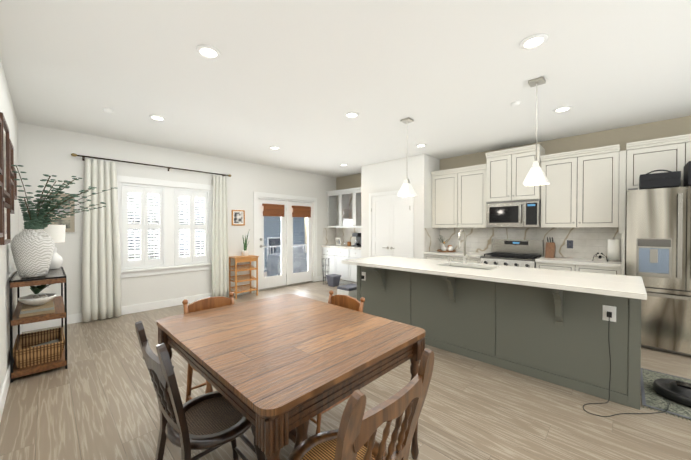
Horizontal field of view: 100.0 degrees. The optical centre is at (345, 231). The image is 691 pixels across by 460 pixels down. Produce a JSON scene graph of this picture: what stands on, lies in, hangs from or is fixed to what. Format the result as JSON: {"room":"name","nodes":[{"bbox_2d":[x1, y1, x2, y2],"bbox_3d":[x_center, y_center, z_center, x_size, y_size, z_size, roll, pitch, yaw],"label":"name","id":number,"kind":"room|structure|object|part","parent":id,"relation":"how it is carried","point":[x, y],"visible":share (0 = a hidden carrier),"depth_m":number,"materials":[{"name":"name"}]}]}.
{"room":"kitchen","nodes":[
{"label":"kitchen","id":0,"kind":"room"},
{"bbox_2d":[0,58,19,392],"bbox_3d":[-1.542,-0.019,1.043,8.000,2.740,0.150,1,1,44],"label":"wall","id":1,"kind":"structure","parent":0,"point":[8,269],"depth_m":2.63,"materials":[{"name":"white paint"}]},
{"bbox_2d":[0,118,2,174],"bbox_3d":[-2.285,-0.588,1.887,0.450,0.380,0.034,1,1,44],"label":"picture frame","id":2,"kind":"object","parent":1,"relation":"attached to","point":[1,171],"visible":1,"depth_m":2.03,"materials":[{"name":"brown wood"}]},
{"bbox_2d":[0,181,2,236],"bbox_3d":[-2.285,-0.148,1.891,0.450,0.380,0.034,1,1,44],"label":"picture frame","id":3,"kind":"object","parent":1,"relation":"attached to","point":[1,209],"visible":1,"depth_m":2.04,"materials":[{"name":"brown wood"}]},
{"bbox_2d":[0,112,9,197],"bbox_3d":[-2.687,-0.573,2.277,0.530,0.580,0.034,1,1,44],"label":"picture frame","id":4,"kind":"object","parent":1,"relation":"attached to","point":[5,178],"visible":0.88,"depth_m":2.38,"materials":[{"name":"brown wood"}]},
{"bbox_2d":[0,201,10,244],"bbox_3d":[-2.687,-0.063,2.282,0.530,0.320,0.034,1,1,44],"label":"picture frame","id":5,"kind":"object","parent":1,"relation":"attached to","point":[5,239],"visible":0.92,"depth_m":2.36,"materials":[{"name":"brown wood"}]},
{"bbox_2d":[5,178,13,213],"bbox_3d":[-3.063,-0.317,2.645,0.380,0.300,0.034,1,1,44],"label":"picture frame","id":6,"kind":"object","parent":1,"relation":"attached to","point":[10,201],"visible":0.48,"depth_m":2.71,"materials":[{"name":"brown wood"}]},
{"bbox_2d":[9,139,13,175],"bbox_3d":[-3.063,-0.666,2.641,0.380,0.280,0.034,1,1,44],"label":"picture frame","id":7,"kind":"object","parent":1,"relation":"attached to","point":[11,158],"visible":0.46,"depth_m":2.75,"materials":[{"name":"brown wood"}]},
{"bbox_2d":[0,324,22,421],"bbox_3d":[-1.483,1.285,1.117,7.700,0.130,0.018,1,1,44],"label":"baseboard","id":8,"kind":"structure","parent":1,"relation":"attached to","point":[3,394],"depth_m":2.30,"materials":[{"name":"white wood"}]},
{"bbox_2d":[10,167,16,199],"bbox_3d":[-3.358,-0.480,2.929,0.300,0.300,0.034,1,1,44],"label":"picture frame","id":9,"kind":"object","parent":1,"relation":"attached to","point":[15,184],"visible":0.4,"depth_m":2.93,"materials":[{"name":"brown wood"}]},
{"bbox_2d":[18,122,335,314],"bbox_3d":[-2.306,-0.071,5.893,0.150,2.740,5.750,1,1,44],"label":"wall","id":10,"kind":"structure","parent":0,"point":[42,150],"depth_m":4.81,"materials":[{"name":"white paint"}]},
{"bbox_2d":[49,193,74,231],"bbox_3d":[-3.960,-0.262,4.054,0.029,0.540,0.250,1,1,44],"label":"frame","id":11,"kind":"object","parent":10,"relation":"attached to","point":[68,221],"visible":0.48,"depth_m":4.08,"materials":[{"name":"beige"}]},
{"bbox_2d":[23,286,253,331],"bbox_3d":[-3.089,1.243,4.981,0.014,0.130,3.270,1,1,44],"label":"baseboard","id":12,"kind":"structure","parent":10,"relation":"attached to","point":[78,318],"depth_m":4.67,"materials":[{"name":"white"}]},
{"bbox_2d":[71,153,231,176],"bbox_3d":[-3.068,-1.073,4.908,0.107,0.074,2.300,1,1,44],"label":"curtain rod","id":13,"kind":"object","parent":10,"relation":"attached to","point":[83,157],"visible":0.98,"depth_m":4.65,"materials":[{"name":"brown metal"}]},
{"bbox_2d":[82,158,120,321],"bbox_3d":[-3.616,0.126,4.309,0.114,2.350,0.450,1,1,44],"label":"curtain","id":14,"kind":"object","parent":13,"relation":"hanging from","point":[101,277],"visible":0.98,"depth_m":4.28,"materials":[{"name":"fabric"}]},
{"bbox_2d":[212,175,228,296],"bbox_3d":[-2.414,0.112,5.555,0.125,2.350,0.325,1,1,44],"label":"curtain","id":15,"kind":"object","parent":13,"relation":"hanging from","point":[220,267],"visible":0.98,"depth_m":5.54,"materials":[{"name":"fabric"}]},
{"bbox_2d":[117,175,212,277],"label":"window","id":16,"kind":"structure","parent":10,"relation":"in","point":[128,273],"depth_m":5.01,"materials":[{"name":"white"}]},
{"bbox_3d":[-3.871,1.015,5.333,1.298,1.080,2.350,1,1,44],"label":"exterior window rail","id":17,"kind":"part","parent":16,"relation":"part of","materials":[{"name":"white wood"}]},
{"bbox_2d":[122,183,209,269],"bbox_3d":[-3.059,-0.082,5.035,0.062,1.356,1.326,1,1,44],"label":"window shutters","id":18,"kind":"object","parent":16,"relation":"attached to","point":[145,225],"visible":1,"depth_m":4.93,"materials":[{"name":"white wood"}]},
{"bbox_2d":[232,210,244,224],"bbox_3d":[-2.180,-0.277,5.894,0.024,0.310,0.270,1,1,44],"label":"sign frame","id":19,"kind":"object","parent":10,"relation":"attached to","point":[238,217],"visible":1,"depth_m":5.90,"materials":[{"name":"brown wood"}]},
{"bbox_2d":[262,203,283,216],"bbox_3d":[-1.608,-0.473,6.490,0.058,0.270,0.535,1,1,44],"label":"window blind","id":20,"kind":"object","parent":10,"relation":"attached to","point":[273,209],"visible":0.98,"depth_m":6.45,"materials":[{"name":"brown wood"}]},
{"bbox_2d":[253,192,316,291],"bbox_3d":[-1.386,0.221,6.822,0.176,2.135,1.750,1,1,44],"label":"french door","id":21,"kind":"structure","parent":10,"relation":"attached to","point":[287,277],"depth_m":6.76,"materials":[{"name":"white wood"}]},
{"bbox_2d":[292,205,310,217],"bbox_3d":[-1.068,-0.479,7.046,0.058,0.270,0.535,1,1,44],"label":"window blind","id":22,"kind":"object","parent":10,"relation":"attached to","point":[301,211],"visible":1,"depth_m":7.01,"materials":[{"name":"brown wood"}]},
{"bbox_2d":[317,276,322,280],"bbox_3d":[-0.485,1.214,7.666,0.014,0.130,0.690,1,1,44],"label":"baseboard","id":23,"kind":"structure","parent":10,"relation":"attached to","point":[319,278],"depth_m":7.48,"materials":[{"name":"white"}]},
{"bbox_2d":[0,281,690,459],"bbox_3d":[0.512,1.388,3.176,8.300,0.120,6.350,1,1,44],"label":"floor","id":24,"kind":"structure","parent":0,"point":[96,399],"depth_m":2.14,"materials":[{"name":"brown wood"}]},
{"bbox_2d":[9,267,66,382],"bbox_3d":[-3.175,0.879,3.017,0.988,0.900,0.363,1,1,44],"label":"console","id":25,"kind":"object","parent":24,"relation":"on","point":[53,276],"visible":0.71,"depth_m":2.71,"materials":[{"name":"brown wood"}]},
{"bbox_2d":[19,301,54,317],"bbox_3d":[-2.990,0.748,2.818,0.320,0.066,0.230,1,1,44],"label":"books","id":26,"kind":"object","parent":25,"relation":"on","point":[26,310],"visible":0.98,"depth_m":2.73,"materials":[{"name":"beige paper"}]},
{"bbox_2d":[18,293,56,305],"bbox_3d":[-2.987,0.664,2.814,0.260,0.099,0.260,1,1,44],"label":"bowl","id":27,"kind":"object","parent":26,"relation":"on","point":[37,299],"visible":1,"depth_m":2.78,"materials":[{"name":"white ceramic"}]},
{"bbox_2d":[13,327,64,368],"bbox_3d":[-3.057,1.154,2.904,0.598,0.177,0.343,1,1,44],"label":"basket","id":28,"kind":"object","parent":25,"relation":"on","point":[36,348],"visible":0.98,"depth_m":2.79,"materials":[{"name":"wicker"}]},
{"bbox_2d":[29,284,50,294],"bbox_3d":[-3.301,0.671,3.154,0.271,0.212,0.214,1,1,44],"label":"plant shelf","id":29,"kind":"object","parent":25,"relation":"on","point":[37,289],"visible":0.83,"depth_m":3.12,"materials":[{"name":"green plant"}]},
{"bbox_2d":[43,225,65,268],"bbox_3d":[-3.327,0.175,3.298,0.210,0.500,0.210,1,1,44],"label":"table lamp","id":30,"kind":"object","parent":25,"relation":"on","point":[56,233],"visible":0.52,"depth_m":3.27,"materials":[{"name":"white ceramic"}]},
{"bbox_2d":[11,165,116,277],"bbox_3d":[-2.808,-0.056,2.956,1.217,0.970,0.798,1,1,44],"label":"vase","id":31,"kind":"object","parent":25,"relation":"on","point":[32,246],"visible":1,"depth_m":2.69,"materials":[{"name":"white ceramic"}]},
{"bbox_2d":[135,321,265,459],"bbox_3d":[-0.665,0.884,1.389,0.470,0.932,0.491,1,1,44],"label":"chair","id":32,"kind":"object","parent":24,"relation":"on","point":[211,421],"visible":0.92,"depth_m":1.30,"materials":[{"name":"brown wood"}]},
{"bbox_2d":[182,292,233,449],"bbox_3d":[-0.886,0.918,2.082,0.486,0.848,0.428,1,1,44],"label":"chair","id":33,"kind":"object","parent":24,"relation":"on","point":[207,303],"visible":0.23,"depth_m":2.15,"materials":[{"name":"brown wood"}]},
{"bbox_2d":[229,255,258,298],"bbox_3d":[-2.044,0.899,5.817,0.318,0.800,0.494,1,1,44],"label":"rack","id":34,"kind":"object","parent":24,"relation":"on","point":[248,258],"visible":1,"depth_m":5.75,"materials":[{"name":"brown wood"}]},
{"bbox_2d":[241,232,248,255],"bbox_3d":[-2.024,0.228,5.863,0.148,0.540,0.161,1,1,44],"label":"snake plant","id":35,"kind":"object","parent":34,"relation":"on","point":[245,251],"visible":1,"depth_m":5.83,"materials":[{"name":"green plant"}]},
{"bbox_2d":[157,294,424,459],"bbox_3d":[-0.383,0.962,1.817,1.400,0.760,1.080,1,1,44],"label":"dining table","id":36,"kind":"object","parent":24,"relation":"on","point":[278,372],"visible":0.9,"depth_m":1.46,"materials":[{"name":"brown wood"}]},
{"bbox_2d":[321,258,329,284],"bbox_3d":[-0.485,0.974,7.070,0.206,0.622,0.206,1,1,44],"label":"wire basket stand","id":37,"kind":"object","parent":24,"relation":"on","point":[325,283],"visible":0.92,"depth_m":7.02,"materials":[{"name":"black metal"}]},
{"bbox_2d":[326,274,340,286],"bbox_3d":[-0.283,1.161,6.849,0.262,0.253,0.262,1,1,44],"label":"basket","id":38,"kind":"object","parent":24,"relation":"on","point":[333,280],"visible":1,"depth_m":6.78,"materials":[{"name":"grey plastic"}]},
{"bbox_2d":[310,290,364,433],"bbox_3d":[-0.150,0.918,2.143,0.428,0.848,0.486,1,1,44],"label":"chair","id":39,"kind":"object","parent":24,"relation":"on","point":[347,301],"visible":0.12,"depth_m":2.22,"materials":[{"name":"brown wood"}]},
{"bbox_2d":[321,228,360,284],"bbox_3d":[0.071,0.600,7.209,1.432,1.368,0.554,1,1,44],"label":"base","id":40,"kind":"object","parent":24,"relation":"on","point":[337,255],"visible":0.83,"depth_m":7.25,"materials":[{"name":"white"}]},
{"bbox_2d":[335,238,340,244],"bbox_3d":[-0.189,0.261,7.512,0.180,0.199,0.046,1,1,44],"label":"stand","id":41,"kind":"object","parent":40,"relation":"on","point":[338,241],"visible":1,"depth_m":7.50,"materials":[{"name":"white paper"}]},
{"bbox_2d":[352,233,360,246],"bbox_3d":[0.301,0.200,7.039,0.180,0.330,0.220,1,1,44],"label":"coffee maker","id":42,"kind":"object","parent":40,"relation":"on","point":[357,243],"visible":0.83,"depth_m":6.99,"materials":[{"name":"black plastic"}]},
{"bbox_2d":[337,284,356,298],"bbox_3d":[0.137,1.093,4.574,0.430,0.440,0.340,1,1,44],"label":"step stool","id":43,"kind":"object","parent":24,"relation":"on","point":[350,290],"visible":0.25,"depth_m":4.51,"materials":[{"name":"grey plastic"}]},
{"bbox_2d":[287,348,433,459],"bbox_3d":[-0.001,0.887,1.070,0.491,0.932,0.470,1,1,44],"label":"chair","id":44,"kind":"object","parent":24,"relation":"on","point":[352,437],"visible":1,"depth_m":0.95,"materials":[{"name":"brown wood"}]},
{"bbox_2d":[424,256,480,262],"bbox_3d":[2.036,0.865,5.262,1.006,0.880,0.616,1,1,44],"label":"base cabinet","id":45,"kind":"object","parent":24,"relation":"on","point":[471,259],"depth_m":4.98,"materials":[{"name":"beige"}]},
{"bbox_2d":[423,252,491,259],"bbox_3d":[2.026,0.405,5.247,1.006,0.040,0.646,1,1,44],"label":"countertop","id":46,"kind":"structure","parent":45,"relation":"on","point":[476,254],"depth_m":5.08,"materials":[{"name":"white stone"}]},
{"bbox_2d":[437,249,455,251],"bbox_3d":[1.902,0.364,5.474,0.344,0.036,0.387,1,1,44],"label":"decorative tray","id":47,"kind":"object","parent":46,"relation":"on","point":[439,250],"visible":0.73,"depth_m":5.36,"materials":[{"name":"brown wood"}]},
{"bbox_2d":[438,235,452,250],"bbox_3d":[1.893,0.219,5.481,0.301,0.284,0.184,1,1,44],"label":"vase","id":48,"kind":"object","parent":47,"relation":"on","point":[444,248],"visible":1,"depth_m":5.43,"materials":[{"name":"white ceramic"}]},
{"bbox_2d":[350,264,640,409],"bbox_3d":[1.341,0.886,3.322,2.852,0.880,0.877,1,1,44],"label":"kitchen island","id":49,"kind":"object","parent":24,"relation":"on","point":[549,325],"depth_m":2.70,"materials":[{"name":"grey wood"}]},
{"bbox_2d":[361,272,365,280],"bbox_3d":[0.244,0.628,4.048,0.070,0.120,0.034,1,1,44],"label":"outlet","id":50,"kind":"object","parent":49,"relation":"attached to","point":[363,277],"visible":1,"depth_m":4.04,"materials":[{"name":"white plastic"}]},
{"bbox_2d":[342,260,645,299],"bbox_3d":[1.140,0.428,3.113,2.896,0.040,0.450,1,1,44],"label":"island countertop","id":51,"kind":"structure","parent":49,"relation":"on","point":[563,283],"depth_m":2.60,"materials":[{"name":"white stone"}]},
{"bbox_2d":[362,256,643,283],"bbox_3d":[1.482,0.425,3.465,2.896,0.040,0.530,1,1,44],"label":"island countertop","id":52,"kind":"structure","parent":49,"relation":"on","point":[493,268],"depth_m":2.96,"materials":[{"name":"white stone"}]},
{"bbox_2d":[458,229,469,262],"bbox_3d":[1.477,0.188,3.632,0.088,0.428,0.217,1,1,44],"label":"faucet","id":53,"kind":"object","parent":52,"relation":"on","point":[459,246],"visible":1,"depth_m":3.68,"materials":[{"name":"silver metal"}]},
{"bbox_2d":[602,305,615,321],"bbox_3d":[2.073,0.647,2.278,0.080,0.120,0.030,1,1,44],"label":"outlet","id":54,"kind":"object","parent":49,"relation":"attached to","point":[609,311],"visible":0.98,"depth_m":2.28,"materials":[{"name":"white plastic"}]},
{"bbox_2d":[583,317,668,416],"bbox_3d":[2.102,1.006,2.171,0.470,0.664,0.509,1,1,44],"label":"cord","id":55,"kind":"object","parent":54,"relation":"attached to","point":[609,390],"visible":0.98,"depth_m":2.24,"materials":[{"name":"black plastic"}]},
{"bbox_2d":[480,239,543,267],"bbox_3d":[2.628,0.725,4.604,0.750,1.175,0.712,1,1,44],"label":"range","id":56,"kind":"object","parent":24,"relation":"on","point":[516,252],"visible":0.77,"depth_m":4.61,"materials":[{"name":"silver metal"}]},
{"bbox_2d":[536,264,620,274],"bbox_3d":[3.262,0.878,4.073,0.890,0.880,0.616,1,1,44],"label":"base cabinet","id":57,"kind":"object","parent":24,"relation":"on","point":[568,267],"depth_m":3.82,"materials":[{"name":"beige"}]},
{"bbox_2d":[535,256,621,267],"bbox_3d":[3.252,0.418,4.058,0.890,0.040,0.646,1,1,44],"label":"countertop","id":58,"kind":"structure","parent":57,"relation":"on","point":[558,259],"depth_m":3.92,"materials":[{"name":"white stone"}]},
{"bbox_2d":[545,237,555,257],"bbox_3d":[3.089,0.240,4.370,0.110,0.308,0.168,1,1,44],"label":"knife block","id":59,"kind":"object","parent":58,"relation":"on","point":[550,251],"visible":1,"depth_m":4.34,"materials":[{"name":"brown wood"}]},
{"bbox_2d":[592,253,607,261],"bbox_3d":[3.409,0.342,3.883,0.156,0.117,0.096,1,1,44],"label":"figurine","id":60,"kind":"object","parent":58,"relation":"on","point":[600,257],"visible":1,"depth_m":3.87,"materials":[{"name":"black metal"}]},
{"bbox_2d":[606,237,620,261],"bbox_3d":[3.609,0.239,3.900,0.150,0.320,0.150,1,1,44],"label":"paper towel","id":61,"kind":"object","parent":58,"relation":"on","point":[613,250],"visible":0.96,"depth_m":3.86,"materials":[{"name":"white paper"}]},
{"bbox_2d":[626,186,690,355],"bbox_3d":[3.837,0.416,3.312,0.910,1.820,0.850,1,1,44],"label":"fridge","id":62,"kind":"object","parent":24,"relation":"on","point":[658,240],"visible":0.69,"depth_m":3.16,"materials":[{"name":"silver metal"}]},
{"bbox_2d":[639,170,680,189],"bbox_3d":[3.630,-0.606,3.360,0.310,0.219,0.334,1,1,44],"label":"lunch bag","id":63,"kind":"object","parent":62,"relation":"on","point":[669,179],"visible":0.96,"depth_m":3.25,"materials":[{"name":"fabric"}]},
{"bbox_2d":[683,161,690,186],"bbox_3d":[3.899,-0.648,3.091,0.350,0.309,0.384,1,1,44],"label":"lunch bag","id":64,"kind":"object","parent":62,"relation":"on","point":[687,176],"visible":0.94,"depth_m":3.13,"materials":[{"name":"fabric"}]},
{"bbox_2d":[640,368,690,420],"bbox_3d":[2.760,1.332,2.333,0.540,0.009,0.880,1,1,44],"label":"mat","id":65,"kind":"object","parent":24,"relation":"on","point":[652,398],"visible":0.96,"depth_m":2.31,"materials":[{"name":"grey fabric"}]},
{"bbox_2d":[653,378,690,406],"bbox_3d":[2.707,1.272,2.306,0.360,0.112,0.360,1,1,44],"label":"robot vacuum","id":66,"kind":"object","parent":65,"relation":"on","point":[677,391],"visible":1,"depth_m":2.29,"materials":[{"name":"black plastic"}]},
{"bbox_2d":[0,0,690,177],"bbox_3d":[0.512,-1.472,3.145,8.300,0.120,6.350,1,1,44],"label":"ceiling","id":67,"kind":"structure","parent":0,"point":[295,81],"depth_m":2.56,"materials":[{"name":"white paint"}]},
{"bbox_2d":[103,108,112,112],"bbox_3d":[-2.755,-1.399,3.368,0.090,0.029,0.090,1,1,44],"label":"ceiling detector","id":68,"kind":"object","parent":67,"relation":"attached to","point":[106,110],"visible":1,"depth_m":3.35,"materials":[{"name":"white plastic"}]},
{"bbox_2d":[149,115,165,120],"bbox_3d":[-2.341,-1.411,3.607,0.176,0.011,0.176,1,1,44],"label":"recessed light","id":69,"kind":"object","parent":67,"relation":"in","point":[157,117],"visible":0.98,"depth_m":3.59,"materials":[{"name":"white"}]},
{"bbox_2d":[196,45,220,58],"bbox_3d":[-1.069,-1.396,2.262,0.176,0.011,0.176,1,1,44],"label":"recessed light","id":70,"kind":"object","parent":67,"relation":"in","point":[204,50],"visible":1,"depth_m":2.25,"materials":[{"name":"white plastic"}]},
{"bbox_2d":[345,112,358,117],"bbox_3d":[0.078,-1.409,3.517,0.176,0.011,0.176,1,1,44],"label":"recessed light","id":71,"kind":"object","parent":67,"relation":"in","point":[352,114],"visible":0.98,"depth_m":3.50,"materials":[{"name":"white"}]},
{"bbox_2d":[397,117,416,196],"bbox_3d":[0.783,-0.935,3.689,0.184,0.964,0.184,1,1,44],"label":"pendant light","id":72,"kind":"object","parent":67,"relation":"hanging from","point":[406,190],"visible":1,"depth_m":3.66,"materials":[{"name":"white glass"}]},
{"bbox_2d":[511,101,519,105],"bbox_3d":[1.866,-1.397,3.177,0.090,0.029,0.090,1,1,44],"label":"ceiling detector","id":73,"kind":"object","parent":67,"relation":"attached to","point":[515,103],"visible":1,"depth_m":3.15,"materials":[{"name":"white plastic"}]},
{"bbox_2d":[520,33,547,49],"bbox_3d":[1.387,-1.395,2.137,0.176,0.011,0.176,1,1,44],"label":"recessed light","id":74,"kind":"object","parent":67,"relation":"in","point":[533,41],"visible":1,"depth_m":2.13,"materials":[{"name":"white plastic"}]},
{"bbox_2d":[523,76,549,185],"bbox_3d":[1.788,-0.924,2.714,0.184,0.964,0.184,1,1,44],"label":"pendant light","id":75,"kind":"object","parent":67,"relation":"hanging from","point":[535,176],"visible":1,"depth_m":2.69,"materials":[{"name":"white glass"}]},
{"bbox_2d":[553,106,571,112],"bbox_3d":[2.507,-1.408,3.349,0.176,0.011,0.176,1,1,44],"label":"recessed light","id":76,"kind":"object","parent":67,"relation":"in","point":[559,109],"visible":0.98,"depth_m":3.35,"materials":[{"name":"white"}]},
{"bbox_2d":[361,154,439,258],"bbox_3d":[1.120,-0.074,6.143,1.540,2.740,0.620,1,1,44],"label":"wall","id":77,"kind":"structure","parent":0,"point":[393,175],"depth_m":5.66,"materials":[{"name":"white paint"}]},
{"bbox_2d":[369,190,413,257],"bbox_3d":[0.888,0.241,5.893,1.090,2.115,0.065,1,1,44],"label":"pantry door","id":78,"kind":"structure","parent":77,"relation":"in","point":[391,223],"depth_m":5.88,"materials":[{"name":"white wood"}]},
{"bbox_2d":[336,116,690,274],"bbox_3d":[2.566,-0.065,5.278,8.000,2.740,0.150,1,1,44],"label":"wall","id":79,"kind":"structure","parent":0,"point":[623,136],"depth_m":4.17,"materials":[{"name":"beige paint"}]},
{"bbox_2d":[326,187,360,227],"bbox_3d":[0.137,-0.566,7.263,1.432,0.960,0.366,1,1,44],"label":"wall cabinet","id":80,"kind":"object","parent":79,"relation":"attached to","point":[344,208],"visible":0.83,"depth_m":7.40,"materials":[{"name":"white wood"}]},
{"bbox_2d":[432,166,489,227],"bbox_3d":[2.136,-0.578,5.352,1.004,1.025,0.326,1,1,44],"label":"upper cabinet","id":81,"kind":"object","parent":79,"relation":"attached to","point":[457,195],"depth_m":5.21,"materials":[{"name":"white wood"}]},
{"bbox_2d":[483,146,546,201],"bbox_3d":[2.753,-0.871,4.716,0.757,0.765,0.376,1,1,44],"label":"upper cabinet","id":82,"kind":"object","parent":79,"relation":"attached to","point":[504,174],"depth_m":4.59,"materials":[{"name":"white wood"}]},
{"bbox_2d":[486,199,540,227],"bbox_3d":[2.731,-0.275,4.699,0.750,0.422,0.434,1,1,44],"label":"over-the-range microwave","id":83,"kind":"object","parent":82,"relation":"attached to","point":[517,213],"visible":1,"depth_m":4.55,"materials":[{"name":"silver metal"}]},
{"bbox_2d":[567,240,572,247],"bbox_3d":[3.378,0.195,4.362,0.075,0.120,0.009,1,1,44],"label":"outlet","id":84,"kind":"object","parent":79,"relation":"attached to","point":[569,243],"visible":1,"depth_m":4.36,"materials":[{"name":"grey plastic"}]},
{"bbox_2d":[539,146,626,229],"bbox_3d":[3.375,-0.565,4.151,0.920,1.025,0.326,1,1,44],"label":"upper cabinet","id":85,"kind":"object","parent":79,"relation":"attached to","point":[587,188],"depth_m":3.99,"materials":[{"name":"white wood"}]},
{"bbox_2d":[627,138,690,189],"bbox_3d":[4.061,-0.793,3.483,0.987,0.555,0.326,1,1,44],"label":"upper cabinet","id":86,"kind":"object","parent":79,"relation":"attached to","point":[672,156],"depth_m":3.52,"materials":[{"name":"white wood"}]},
{"label":"outside","id":87,"kind":"structure","parent":0,"visible":0},
{"bbox_3d":[-25.897,5.195,24.825,59.998,0.200,80.000,1,1,44],"label":"ground","id":88,"kind":"structure","parent":87,"visible":0},
{"bbox_2d":[128,192,155,260],"bbox_3d":[-13.484,-0.070,13.147,8.600,10.580,7.200,1,1,44],"label":"house","id":89,"kind":"structure","parent":88,"relation":"on","point":[139,229],"depth_m":12.23,"materials":[{"name":"grey"}]},
{"bbox_2d":[156,196,304,271],"bbox_3d":[-7.754,1.022,17.632,8.600,8.300,7.600,1,1,44],"label":"house","id":90,"kind":"structure","parent":88,"relation":"on","point":[275,238],"depth_m":15.64,"materials":[{"name":"grey"}]},
{"bbox_3d":[-1.790,3.374,9.156,3.598,3.780,5.940,1,1,44],"label":"deck","id":91,"kind":"object","parent":88,"relation":"on","visible":0},
{"bbox_2d":[179,244,306,269],"bbox_3d":[-3.056,0.971,10.337,0.100,1.000,5.930,1,1,44],"label":"rail","id":92,"kind":"object","parent":91,"relation":"on","point":[265,247],"depth_m":10.72,"materials":[{"name":"white"}]},
{"bbox_2d":[267,246,306,276],"bbox_3d":[-1.732,0.980,9.074,0.660,1.009,1.280,1,1,44],"label":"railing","id":93,"kind":"object","parent":91,"relation":"on","point":[277,265],"depth_m":8.86,"materials":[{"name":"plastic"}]}
]}

